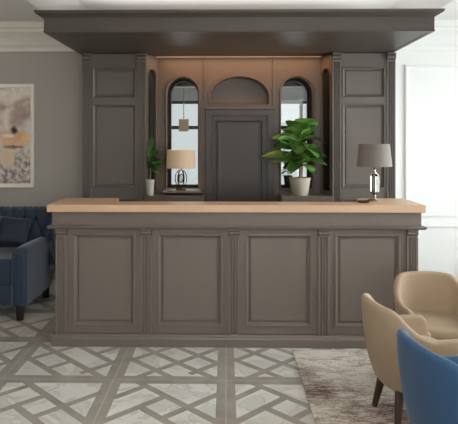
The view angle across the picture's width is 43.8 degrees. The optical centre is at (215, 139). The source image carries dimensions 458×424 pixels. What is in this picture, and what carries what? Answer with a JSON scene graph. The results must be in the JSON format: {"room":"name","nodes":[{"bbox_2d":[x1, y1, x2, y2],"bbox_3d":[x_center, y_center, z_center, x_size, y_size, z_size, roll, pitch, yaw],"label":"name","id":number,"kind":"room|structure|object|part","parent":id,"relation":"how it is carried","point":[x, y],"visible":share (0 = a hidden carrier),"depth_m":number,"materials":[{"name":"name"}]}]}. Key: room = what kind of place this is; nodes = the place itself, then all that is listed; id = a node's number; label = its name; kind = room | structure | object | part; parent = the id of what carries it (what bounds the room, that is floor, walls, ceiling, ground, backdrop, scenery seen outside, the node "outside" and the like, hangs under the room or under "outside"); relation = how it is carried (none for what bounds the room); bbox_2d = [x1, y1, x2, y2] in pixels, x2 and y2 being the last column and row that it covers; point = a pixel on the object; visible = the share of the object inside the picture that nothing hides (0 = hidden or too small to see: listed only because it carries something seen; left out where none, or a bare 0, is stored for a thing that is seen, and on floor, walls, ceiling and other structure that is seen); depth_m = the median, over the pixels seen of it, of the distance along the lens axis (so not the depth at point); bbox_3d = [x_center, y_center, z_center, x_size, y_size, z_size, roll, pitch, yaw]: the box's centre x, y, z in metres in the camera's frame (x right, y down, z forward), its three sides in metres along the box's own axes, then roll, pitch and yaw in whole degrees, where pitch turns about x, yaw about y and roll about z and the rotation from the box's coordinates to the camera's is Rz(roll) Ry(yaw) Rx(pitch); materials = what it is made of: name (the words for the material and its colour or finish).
{"room":"hotel lobby","nodes":[
{"label":"hotel lobby","id":0,"kind":"room"},
{"bbox_2d":[0,52,81,279],"bbox_3d":[-2.203,0.205,6.164,2.980,2.850,0.250,0,0,1],"label":"wall","id":1,"kind":"structure","parent":0,"point":[56,77],"depth_m":6.03,"materials":[{"name":"beige paint"}]},
{"bbox_2d":[0,84,34,187],"bbox_3d":[-2.350,-0.044,6.022,0.860,1.096,0.037,0,0,1],"label":"framed painting","id":2,"kind":"object","parent":1,"relation":"attached to","point":[17,101],"visible":1,"depth_m":6.02},
{"bbox_2d":[0,21,75,51],"bbox_3d":[-2.531,-1.077,5.955,2.330,0.285,0.180,0,0,1],"label":"trim","id":3,"kind":"structure","parent":1,"relation":"attached to","point":[15,36],"depth_m":5.96,"materials":[{"name":"beige paint"}]},
{"bbox_2d":[41,280,55,293],"bbox_3d":[-2.505,1.555,6.035,2.380,0.150,0.020,0,0,1],"label":"baseboard","id":4,"kind":"structure","parent":1,"relation":"attached to","point":[52,290],"depth_m":6.01,"materials":[{"name":"beige paint"}]},
{"bbox_2d":[0,294,366,423],"bbox_3d":[-0.134,1.690,3.803,7.600,0.120,12.800,0,0,1],"label":"floor","id":5,"kind":"structure","parent":0,"point":[41,383],"depth_m":3.84,"materials":[{"name":"tile"}]},
{"bbox_2d":[0,205,55,320],"bbox_3d":[-2.591,1.157,5.549,1.825,0.947,0.875,0,0,1],"label":"tufted sofa","id":6,"kind":"object","parent":5,"relation":"on","point":[26,269],"visible":0.69,"depth_m":5.39,"materials":[{"name":"blue fabric"}]},
{"bbox_2d":[0,247,16,286],"bbox_3d":[-2.219,1.202,5.430,0.760,0.253,0.610,0,0,1],"label":"seat cushion","id":7,"kind":"object","parent":6,"relation":"on","point":[6,258],"depth_m":5.12,"materials":[{"name":"blue fabric"}]},
{"bbox_2d":[0,216,30,246],"bbox_3d":[-1.988,0.895,5.556,0.306,0.297,0.247,0,0,1],"label":"throw cushion","id":8,"kind":"object","parent":6,"relation":"on","point":[13,231],"visible":0.97,"depth_m":5.50,"materials":[{"name":"blue fabric"}]},
{"bbox_3d":[-1.775,1.555,5.157,0.078,0.150,0.080,0,0,1],"label":"leg","id":9,"kind":"part","parent":6,"relation":"part of","materials":[{"name":"black wood"}]},
{"bbox_3d":[-2.575,1.006,5.866,1.805,0.647,0.240,0,0,1],"label":"backrest","id":10,"kind":"part","parent":6,"relation":"part of","materials":[{"name":"blue fabric"}]},
{"bbox_3d":[-1.767,1.229,5.472,0.135,0.522,0.740,0,0,1],"label":"arm","id":11,"kind":"part","parent":6,"relation":"part of","materials":[{"name":"blue fabric"}]},
{"bbox_3d":[-1.762,1.555,5.892,0.078,0.150,0.080,0,0,1],"label":"leg","id":12,"kind":"part","parent":6,"relation":"part of","materials":[{"name":"black wood"}]},
{"bbox_2d":[82,53,145,200],"bbox_3d":[-1.004,0.389,5.803,0.630,2.483,0.426,0,0,1],"label":"cabinet","id":13,"kind":"object","parent":5,"relation":"on","point":[113,85],"visible":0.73,"depth_m":5.63,"materials":[{"name":"grey paint"}]},
{"bbox_3d":[-1.007,0.060,5.633,0.438,0.836,0.024,0,0,1],"label":"raised panel","id":14,"kind":"part","parent":13,"relation":"part of","materials":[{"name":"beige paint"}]},
{"bbox_3d":[-1.007,-0.565,5.633,0.438,0.306,0.024,0,0,1],"label":"raised panel","id":15,"kind":"part","parent":13,"relation":"part of","materials":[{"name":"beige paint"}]},
{"bbox_3d":[-1.007,1.005,5.633,0.438,0.856,0.024,0,0,1],"label":"raised panel","id":16,"kind":"part","parent":13,"relation":"part of","materials":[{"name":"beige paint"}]},
{"bbox_2d":[47,212,426,348],"bbox_3d":[0.160,1.099,4.713,2.970,1.062,0.530,0,0,1],"label":"reception desk","id":17,"kind":"object","parent":5,"relation":"on","point":[124,279],"depth_m":4.51,"materials":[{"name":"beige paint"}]},
{"bbox_3d":[-0.891,1.121,4.540,0.586,0.833,0.024,0,0,1],"label":"panel frame","id":18,"kind":"part","parent":17,"relation":"part of","materials":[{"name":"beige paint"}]},
{"bbox_3d":[-0.891,1.111,4.531,0.498,0.737,0.027,0,0,1],"label":"raised panel","id":19,"kind":"part","parent":17,"relation":"part of","materials":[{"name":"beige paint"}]},
{"bbox_3d":[-0.206,1.121,4.528,0.608,0.833,0.024,0,0,1],"label":"panel frame","id":20,"kind":"part","parent":17,"relation":"part of","materials":[{"name":"beige paint"}]},
{"bbox_3d":[-0.206,1.111,4.519,0.520,0.737,0.027,0,0,1],"label":"raised panel","id":21,"kind":"part","parent":17,"relation":"part of","materials":[{"name":"beige paint"}]},
{"bbox_2d":[47,198,425,212],"bbox_3d":[0.155,0.537,4.708,2.960,0.058,0.540,0,0,1],"label":"countertop","id":22,"kind":"structure","parent":17,"relation":"on","point":[386,205],"depth_m":4.45,"materials":[{"name":"brown wood"}]},
{"bbox_2d":[357,200,369,202],"bbox_3d":[1.201,0.499,4.620,0.108,0.018,0.108,0,0,1],"label":"tray","id":23,"kind":"object","parent":22,"relation":"on","point":[359,201],"visible":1,"depth_m":4.59,"materials":[{"name":"brown paint"}]},
{"bbox_2d":[357,144,391,201],"bbox_3d":[1.321,0.270,4.748,0.288,0.475,0.288,0,0,1],"label":"table lamp","id":24,"kind":"object","parent":22,"relation":"on","point":[369,155],"visible":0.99,"depth_m":4.65,"materials":[{"name":"grey fabric"}]},
{"bbox_3d":[1.321,0.126,4.748,0.288,0.187,0.288,0,0,1],"label":"lamp shade","id":25,"kind":"part","parent":24,"relation":"part of","materials":[{"name":"grey fabric"}]},
{"bbox_3d":[0.160,0.691,4.713,2.970,0.026,0.530,0,0,1],"label":"moulding","id":26,"kind":"part","parent":17,"relation":"part of","materials":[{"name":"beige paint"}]},
{"bbox_3d":[0.495,1.121,4.516,0.619,0.833,0.024,0,0,1],"label":"panel frame","id":27,"kind":"part","parent":17,"relation":"part of","materials":[{"name":"beige paint"}]},
{"bbox_3d":[0.495,1.111,4.506,0.531,0.737,0.027,0,0,1],"label":"raised panel","id":28,"kind":"part","parent":17,"relation":"part of","materials":[{"name":"beige paint"}]},
{"bbox_3d":[1.196,1.121,4.504,0.606,0.833,0.024,0,0,1],"label":"panel frame","id":29,"kind":"part","parent":17,"relation":"part of","materials":[{"name":"beige paint"}]},
{"bbox_3d":[1.196,1.111,4.494,0.518,0.737,0.027,0,0,1],"label":"raised panel","id":30,"kind":"part","parent":17,"relation":"part of","materials":[{"name":"beige paint"}]},
{"bbox_2d":[145,54,333,201],"bbox_3d":[0.228,0.389,5.737,1.871,2.483,0.440,0,0,1],"label":"wall paneling","id":31,"kind":"structure","parent":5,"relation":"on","point":[239,96],"depth_m":5.84,"materials":[{"name":"brown paint"}]},
{"bbox_3d":[-0.655,0.389,5.756,0.020,2.483,0.235,0,0,22],"label":"cheek panel","id":32,"kind":"part","parent":31,"relation":"part of","materials":[{"name":"brown paint"}]},
{"bbox_3d":[-0.642,-0.102,5.751,0.008,1.253,0.202,0,0,22],"label":"arch moulding","id":33,"kind":"part","parent":31,"relation":"part of","materials":[{"name":"brown paint"}]},
{"bbox_2d":[146,137,165,195],"bbox_3d":[-0.601,0.255,5.541,0.213,0.578,0.168,0,0,23],"label":"potted plant","id":34,"kind":"object","parent":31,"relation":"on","point":[151,152],"visible":1,"depth_m":5.56,"materials":[{"name":"green plant"}]},
{"bbox_3d":[-0.648,0.467,5.587,0.088,0.155,0.088,0,0,1],"label":"pot","id":35,"kind":"part","parent":34,"relation":"part of","materials":[{"name":"white ceramic"}]},
{"bbox_2d":[166,150,195,189],"bbox_3d":[-0.351,0.299,5.697,0.294,0.400,0.294,0,0,1],"label":"table lamp","id":36,"kind":"object","parent":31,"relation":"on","point":[176,159],"visible":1,"depth_m":5.58,"materials":[{"name":"beige fabric"}]},
{"bbox_3d":[-0.351,0.190,5.697,0.294,0.182,0.294,0,0,1],"label":"lamp shade","id":37,"kind":"part","parent":36,"relation":"part of","materials":[{"name":"beige fabric"}]},
{"bbox_2d":[163,189,201,192],"bbox_3d":[-0.335,0.512,5.734,0.380,0.025,0.245,0,0,1],"label":"shelf","id":38,"kind":"object","parent":31,"relation":"attached to","point":[164,190],"depth_m":5.61,"materials":[{"name":"brown paint"}]},
{"bbox_3d":[0.242,-0.507,5.840,0.640,0.325,0.014,0,0,1],"label":"lunette moulding","id":39,"kind":"part","parent":31,"relation":"part of","materials":[{"name":"brown paint"}]},
{"bbox_3d":[0.242,0.658,5.832,0.700,1.944,0.030,0,0,1],"label":"door frame","id":40,"kind":"part","parent":31,"relation":"part of","materials":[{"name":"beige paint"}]},
{"bbox_3d":[0.242,0.588,5.836,0.580,1.685,0.014,0,0,1],"label":"door panel","id":41,"kind":"part","parent":31,"relation":"part of","materials":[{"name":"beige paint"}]},
{"bbox_2d":[261,118,326,195],"bbox_3d":[0.762,0.166,5.568,0.636,0.756,0.357,0,0,1],"label":"potted plant","id":42,"kind":"object","parent":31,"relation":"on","point":[294,137],"visible":1,"depth_m":5.54,"materials":[{"name":"green plant"}]},
{"bbox_3d":[0.826,0.457,5.606,0.214,0.175,0.214,0,0,1],"label":"pot","id":43,"kind":"part","parent":42,"relation":"part of","materials":[{"name":"ceramic"}]},
{"bbox_3d":[0.838,0.204,5.611,0.051,0.401,0.026,0,0,-22],"label":"stem","id":44,"kind":"part","parent":42,"relation":"part of","materials":[{"name":"brown plant"}]},
{"bbox_3d":[1.100,-0.102,5.720,0.008,1.253,0.201,0,0,-19],"label":"arch moulding","id":45,"kind":"part","parent":31,"relation":"part of","materials":[{"name":"brown paint"}]},
{"bbox_3d":[1.113,0.389,5.725,0.020,2.483,0.233,0,0,-19],"label":"cheek panel","id":46,"kind":"part","parent":31,"relation":"part of","materials":[{"name":"brown paint"}]},
{"bbox_2d":[292,350,409,423],"bbox_3d":[1.803,1.623,2.671,2.488,0.011,3.405,0,0,1],"label":"area rug","id":47,"kind":"object","parent":5,"relation":"on","point":[339,385],"visible":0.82,"depth_m":3.70,"materials":[{"name":"beige carpet"}]},
{"bbox_2d":[361,293,457,423],"bbox_3d":[1.115,1.267,3.311,0.494,0.696,0.507,0,0,-7],"label":"tub chair","id":48,"kind":"object","parent":47,"relation":"on","point":[381,324],"visible":0.62,"depth_m":3.15,"materials":[{"name":"beige fabric"}]},
{"bbox_3d":[0.982,1.503,3.426,0.096,0.225,0.052,0,0,37],"label":"leg","id":49,"kind":"part","parent":48,"relation":"part of","materials":[{"name":"brown wood"}]},
{"bbox_3d":[1.013,1.503,3.166,0.052,0.225,0.096,0,0,39],"label":"leg","id":50,"kind":"part","parent":48,"relation":"part of","materials":[{"name":"brown wood"}]},
{"bbox_2d":[393,271,457,339],"bbox_3d":[1.480,1.278,3.858,0.507,0.676,0.494,0,0,1],"label":"tub chair","id":51,"kind":"object","parent":47,"relation":"on","point":[433,295],"visible":0.55,"depth_m":4.01,"materials":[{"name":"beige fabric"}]},
{"bbox_2d":[413,311,457,339],"bbox_3d":[1.479,1.244,3.833,0.400,0.079,0.444,0,0,1],"label":"seat cushion","id":52,"kind":"object","parent":51,"relation":"on","point":[442,325],"depth_m":3.74,"materials":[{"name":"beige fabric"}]},
{"bbox_2d":[397,328,457,423],"bbox_3d":[1.103,1.243,2.491,0.538,0.744,0.609,0,0,-9],"label":"tub chair","id":53,"kind":"object","parent":47,"relation":"on","point":[429,380],"visible":1,"depth_m":2.35,"materials":[{"name":"blue fabric"}]},
{"bbox_2d":[332,52,395,201],"bbox_3d":[1.453,0.389,5.761,0.615,2.483,0.426,0,0,1],"label":"cabinet","id":54,"kind":"object","parent":5,"relation":"on","point":[363,84],"visible":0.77,"depth_m":5.59,"materials":[{"name":"grey paint"}]},
{"bbox_3d":[1.450,1.005,5.590,0.423,0.856,0.024,0,0,1],"label":"raised panel","id":55,"kind":"part","parent":54,"relation":"part of","materials":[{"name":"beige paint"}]},
{"bbox_3d":[1.450,0.389,5.597,0.445,2.483,0.019,0,0,1],"label":"panel frame","id":56,"kind":"part","parent":54,"relation":"part of","materials":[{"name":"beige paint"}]},
{"bbox_3d":[1.450,0.060,5.590,0.423,0.836,0.024,0,0,1],"label":"raised panel","id":57,"kind":"part","parent":54,"relation":"part of","materials":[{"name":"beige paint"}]},
{"bbox_3d":[1.450,-0.565,5.590,0.423,0.306,0.024,0,0,1],"label":"raised panel","id":58,"kind":"part","parent":54,"relation":"part of","materials":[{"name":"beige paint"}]},
{"bbox_2d":[0,0,457,21],"bbox_3d":[-0.168,-1.340,1.828,7.600,0.240,8.850,0,0,1],"label":"ceiling","id":59,"kind":"structure","parent":0,"point":[10,10],"depth_m":5.54,"materials":[{"name":"white paint"}]},
{"bbox_2d":[174,82,302,87],"bbox_3d":[-0.078,-1.110,6.977,7.200,0.920,0.150,0,0,1],"label":"trim","id":60,"kind":"structure","parent":0,"point":[183,84],"depth_m":6.91,"materials":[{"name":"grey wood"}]},
{"bbox_2d":[172,87,305,100],"bbox_3d":[-0.024,0.030,10.102,7.200,3.200,0.200,0,0,1],"label":"wall","id":61,"kind":"structure","parent":0,"point":[287,93],"depth_m":9.98,"materials":[{"name":"white paint"}]},
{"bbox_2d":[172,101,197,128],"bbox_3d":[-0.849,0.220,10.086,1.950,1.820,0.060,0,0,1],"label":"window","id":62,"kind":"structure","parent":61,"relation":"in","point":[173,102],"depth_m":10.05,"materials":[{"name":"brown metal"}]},
{"bbox_2d":[281,101,305,176],"bbox_3d":[1.500,0.220,10.045,1.950,1.820,0.060,0,0,1],"label":"window","id":63,"kind":"structure","parent":61,"relation":"in","point":[300,103],"depth_m":10.02,"materials":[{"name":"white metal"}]},
{"bbox_2d":[396,51,457,279],"bbox_3d":[2.357,0.205,6.085,2.300,2.850,0.250,0,0,1],"label":"wall","id":64,"kind":"structure","parent":0,"point":[432,92],"depth_m":5.96,"materials":[{"name":"white paint"}]},
{"bbox_2d":[398,20,457,50],"bbox_3d":[2.658,-1.077,5.864,1.690,0.285,0.180,0,0,1],"label":"trim","id":65,"kind":"structure","parent":64,"relation":"attached to","point":[444,37],"depth_m":5.90,"materials":[{"name":"white paint"}]},
{"bbox_2d":[404,65,457,216],"bbox_3d":[2.589,0.010,5.946,1.230,1.600,0.020,0,0,1],"label":"trim","id":66,"kind":"structure","parent":64,"relation":"attached to","point":[406,67],"depth_m":5.95,"materials":[{"name":"white paint"}]},
{"bbox_2d":[421,223,457,227],"bbox_3d":[2.654,0.895,5.940,1.700,0.050,0.030,0,0,1],"label":"trim","id":67,"kind":"structure","parent":64,"relation":"attached to","point":[428,225],"depth_m":5.94,"materials":[{"name":"white paint"}]},
{"bbox_3d":[-0.058,-1.620,8.127,7.200,0.100,3.750,0,0,1],"label":"ceiling","id":68,"kind":"structure","parent":0,"visible":0},
{"bbox_2d":[179,88,188,130],"bbox_3d":[-0.428,-0.843,7.559,0.132,1.455,0.132,0,0,1],"label":"pendant lamp","id":69,"kind":"object","parent":68,"relation":"hanging from","point":[183,123],"visible":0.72,"depth_m":7.51,"materials":[{"name":"beige fabric"}]},
{"bbox_3d":[-0.428,-0.890,7.559,0.009,1.320,0.009,0,0,23],"label":"rod","id":70,"kind":"part","parent":69,"relation":"part of","materials":[{"name":"silver metal"}]},
{"bbox_3d":[-0.428,-0.195,7.559,0.132,0.160,0.132,0,0,1],"label":"lamp shade","id":71,"kind":"part","parent":69,"relation":"part of","materials":[{"name":"beige fabric"}]},
{"bbox_3d":[0.247,0.205,6.122,1.920,2.850,0.250,0,0,1],"label":"wall","id":72,"kind":"structure","parent":0,"visible":0},
{"bbox_2d":[165,76,199,188],"bbox_3d":[-0.340,-0.073,6.048,0.360,1.181,0.418,0,0,1],"label":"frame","id":73,"kind":"structure","parent":72,"relation":"in","point":[170,86],"depth_m":5.87,"materials":[{"name":"brown paint"}]},
{"bbox_2d":[34,8,444,57],"bbox_3d":[0.186,-0.933,5.213,3.204,0.170,1.565,0,0,1],"label":"canopy","id":74,"kind":"object","parent":72,"relation":"attached to","point":[182,33],"visible":0.93,"depth_m":4.52,"materials":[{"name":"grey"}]},
{"bbox_3d":[0.184,-0.993,5.124,3.204,0.050,1.387,0,0,1],"label":"cornice","id":75,"kind":"part","parent":74,"relation":"part of","materials":[{"name":"grey wood"}]},
{"bbox_2d":[279,75,313,189],"bbox_3d":[0.830,-0.073,6.027,0.360,1.181,0.418,0,0,1],"label":"window","id":76,"kind":"structure","parent":72,"relation":"in","point":[309,93],"depth_m":5.87,"materials":[{"name":"brown paint"}]},
{"bbox_2d":[281,168,291,186],"bbox_3d":[0.761,0.379,5.986,0.151,0.231,0.130,0,0,29],"label":"potted plant","id":77,"kind":"object","parent":76,"relation":"on","point":[286,177],"visible":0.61,"depth_m":5.98,"materials":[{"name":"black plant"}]},
{"bbox_3d":[0.760,0.434,6.008,0.094,0.120,0.094,0,0,1],"label":"pot","id":78,"kind":"part","parent":77,"relation":"part of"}
]}

